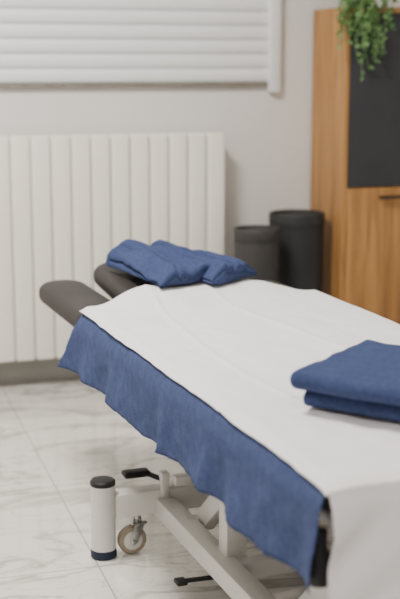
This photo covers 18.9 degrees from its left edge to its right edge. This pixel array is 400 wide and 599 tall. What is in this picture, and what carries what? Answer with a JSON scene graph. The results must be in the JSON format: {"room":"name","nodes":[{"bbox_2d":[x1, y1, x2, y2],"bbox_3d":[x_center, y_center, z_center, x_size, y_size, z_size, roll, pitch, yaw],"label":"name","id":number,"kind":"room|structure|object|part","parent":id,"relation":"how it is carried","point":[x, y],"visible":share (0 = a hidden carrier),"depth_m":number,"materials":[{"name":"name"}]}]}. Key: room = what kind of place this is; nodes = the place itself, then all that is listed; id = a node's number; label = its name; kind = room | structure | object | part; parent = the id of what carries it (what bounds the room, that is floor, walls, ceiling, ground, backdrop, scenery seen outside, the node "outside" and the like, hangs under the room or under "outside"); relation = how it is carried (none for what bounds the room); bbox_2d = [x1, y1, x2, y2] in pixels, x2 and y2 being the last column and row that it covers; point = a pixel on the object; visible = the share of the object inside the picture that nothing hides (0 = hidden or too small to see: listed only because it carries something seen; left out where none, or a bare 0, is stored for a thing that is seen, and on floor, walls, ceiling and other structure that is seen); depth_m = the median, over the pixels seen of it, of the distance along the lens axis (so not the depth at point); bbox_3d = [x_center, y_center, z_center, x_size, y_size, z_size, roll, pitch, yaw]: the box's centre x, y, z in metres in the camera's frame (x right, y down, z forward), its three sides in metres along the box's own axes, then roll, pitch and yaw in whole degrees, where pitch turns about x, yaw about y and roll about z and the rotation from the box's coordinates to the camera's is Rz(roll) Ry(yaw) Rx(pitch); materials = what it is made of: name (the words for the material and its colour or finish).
{"room":"examination room","nodes":[
{"label":"examination room","id":0,"kind":"room"},
{"bbox_2d":[0,378,333,598],"bbox_3d":[0.382,0.927,1.873,5.100,0.100,6.350,-3,12,-17],"label":"floor","id":1,"kind":"structure","parent":0,"point":[56,436],"depth_m":3.36,"materials":[{"name":"tile"}]},
{"bbox_2d":[39,263,333,598],"bbox_3d":[0.173,0.352,2.877,0.780,0.640,1.930,-4,12,-20],"label":"massage table","id":2,"kind":"object","parent":1,"relation":"on","point":[226,560],"visible":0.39,"depth_m":2.98,"materials":[{"name":"plastic"}]},
{"bbox_3d":[-0.339,0.013,3.386,0.145,0.067,0.513,-4,12,-20],"label":"armrest","id":3,"kind":"part","parent":2,"relation":"part of","materials":[{"name":"leather"}]},
{"bbox_3d":[-0.243,0.547,3.011,0.066,0.206,0.066,-4,12,-20],"label":"levelling post","id":4,"kind":"part","parent":2,"relation":"part of","materials":[{"name":"white plastic"}]},
{"bbox_2d":[106,239,209,287],"bbox_3d":[-0.118,-0.110,3.371,0.193,0.086,0.345,-7,13,-33],"label":"hand towel","id":5,"kind":"object","parent":2,"relation":"on","point":[143,261],"visible":0.99,"depth_m":3.31,"materials":[{"name":"blue fabric"}]},
{"bbox_2d":[94,263,243,298],"bbox_3d":[-0.069,-0.037,3.460,0.400,0.100,0.478,-4,12,-20],"label":"cushion","id":6,"kind":"object","parent":2,"relation":"on","point":[114,282],"depth_m":3.41,"materials":[{"name":"leather"}]},
{"bbox_2d":[57,314,325,593],"bbox_3d":[0.251,0.197,2.635,0.800,0.205,1.506,-4,12,-20],"label":"sheet","id":7,"kind":"object","parent":2,"relation":"on","point":[265,499],"visible":0.34,"depth_m":2.24,"materials":[{"name":"fabric"}]},
{"bbox_2d":[151,239,256,284],"bbox_3d":[-0.018,-0.115,3.407,0.190,0.081,0.348,-11,15,-43],"label":"hand towel","id":8,"kind":"object","parent":2,"relation":"on","point":[222,269],"visible":0.52,"depth_m":3.33,"materials":[{"name":"blue fabric"}]},
{"bbox_3d":[0.205,0.366,2.794,0.660,0.455,1.680,-4,12,-20],"label":"steel frame","id":9,"kind":"part","parent":2,"relation":"part of","materials":[{"name":"white metal"}]},
{"bbox_2d":[80,279,399,598],"bbox_3d":[0.262,0.356,2.636,0.703,0.541,1.582,-4,12,-20],"label":"sheet","id":10,"kind":"object","parent":2,"relation":"on","point":[237,346],"visible":0.86,"depth_m":2.44,"materials":[{"name":"white fabric"}]},
{"bbox_2d":[303,391,399,421],"bbox_3d":[0.433,0.178,2.190,0.403,0.033,0.298,7,13,33],"label":"folded towel","id":11,"kind":"object","parent":10,"relation":"on","point":[312,399],"visible":0.24,"depth_m":2.13,"materials":[{"name":"blue fabric"}]},
{"bbox_2d":[290,339,399,406],"bbox_3d":[0.413,0.143,2.188,0.407,0.037,0.322,7,13,32],"label":"folded towel","id":12,"kind":"object","parent":11,"relation":"on","point":[368,370],"visible":1,"depth_m":2.16,"materials":[{"name":"blue fabric"}]},
{"bbox_3d":[0.220,-0.005,3.479,0.128,0.067,0.298,-4,12,-20],"label":"armrest","id":13,"kind":"part","parent":2,"relation":"part of","materials":[{"name":"leather"}]},
{"bbox_3d":[0.265,0.163,2.591,0.676,0.053,1.407,-4,12,-20],"label":"mattress","id":14,"kind":"part","parent":2,"relation":"part of","materials":[{"name":"leather"}]},
{"bbox_2d":[233,225,278,281],"bbox_3d":[0.211,0.035,4.548,0.172,0.620,0.172,-3,12,-17],"label":"trash can","id":15,"kind":"object","parent":1,"relation":"on","point":[257,246],"visible":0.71,"depth_m":4.44,"materials":[{"name":"grey plastic"}]},
{"bbox_2d":[269,209,324,292],"bbox_3d":[0.377,-0.018,4.728,0.218,0.655,0.218,-3,12,-17],"label":"trash can","id":16,"kind":"object","parent":1,"relation":"on","point":[301,231],"visible":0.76,"depth_m":4.60,"materials":[{"name":"black plastic"}]},
{"bbox_2d":[310,7,399,323],"bbox_3d":[0.951,-0.439,4.859,0.944,1.430,0.346,-3,12,-17],"label":"cabinet","id":17,"kind":"object","parent":1,"relation":"on","point":[355,179],"visible":0.66,"depth_m":4.62,"materials":[{"name":"brown wood"}]},
{"bbox_2d":[335,0,397,81],"bbox_3d":[0.584,-1.045,4.522,0.252,0.439,0.271,-3,12,-17],"label":"potted trailing plant","id":18,"kind":"object","parent":17,"relation":"on","point":[372,14],"visible":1,"depth_m":4.43,"materials":[{"name":"green plant"}]},
{"bbox_3d":[0.775,-0.099,4.724,0.448,0.688,0.019,-3,12,-17],"label":"door","id":19,"kind":"part","parent":17,"relation":"part of","materials":[{"name":"brown wood"}]},
{"bbox_3d":[0.775,-0.761,4.595,0.448,0.651,0.018,-3,12,-17],"label":"door","id":20,"kind":"part","parent":17,"relation":"part of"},
{"bbox_3d":[0.782,-0.399,4.644,0.200,0.014,0.026,-3,12,-17],"label":"handle","id":21,"kind":"part","parent":17,"relation":"part of","materials":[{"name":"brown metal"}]},
{"bbox_2d":[0,0,399,359],"bbox_3d":[-0.532,-1.022,4.535,5.100,2.700,0.100,-3,12,-17],"label":"wall","id":22,"kind":"structure","parent":0,"point":[268,134],"depth_m":4.76,"materials":[{"name":"paint"}]},
{"bbox_2d":[0,357,79,383],"bbox_3d":[-0.516,0.269,4.734,4.900,0.090,0.012,-3,12,-17],"label":"baseboard","id":23,"kind":"structure","parent":22,"relation":"attached to","point":[16,371],"depth_m":4.69,"materials":[{"name":"wood"}]},
{"bbox_2d":[0,132,224,361],"bbox_3d":[-0.523,-0.147,4.587,1.256,0.962,0.129,-3,12,-17],"label":"radiator","id":24,"kind":"object","parent":22,"relation":"attached to","point":[66,201],"visible":0.77,"depth_m":4.53,"materials":[{"name":"metal"}]},
{"bbox_2d":[0,8,266,83],"bbox_3d":[-0.526,-1.375,4.410,1.680,1.160,0.007,-3,12,-17],"label":"backing","id":25,"kind":"object","parent":22,"relation":"attached to","point":[47,8],"visible":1,"depth_m":4.57,"materials":[{"name":"plastic"}]},
{"bbox_2d":[0,83,267,87],"bbox_3d":[-0.517,-0.804,4.518,1.642,0.015,0.019,-3,12,-17],"label":"sill stone","id":26,"kind":"structure","parent":22,"relation":"attached to","point":[144,85],"depth_m":4.59,"materials":[{"name":"stone"}]},
{"bbox_2d":[0,0,269,82],"bbox_3d":[-0.517,-1.375,4.400,1.650,1.144,0.014,-3,12,-17],"label":"shutter slats","id":27,"kind":"object","parent":22,"relation":"attached to","point":[88,41],"visible":1,"depth_m":4.55,"materials":[{"name":"white plastic"}]},
{"bbox_2d":[267,0,280,91],"bbox_3d":[0.292,-1.426,4.641,0.046,1.228,0.034,-3,12,-17],"label":"rail","id":28,"kind":"object","parent":22,"relation":"attached to","point":[274,11],"visible":1,"depth_m":4.71,"materials":[{"name":"plastic"}]}
]}

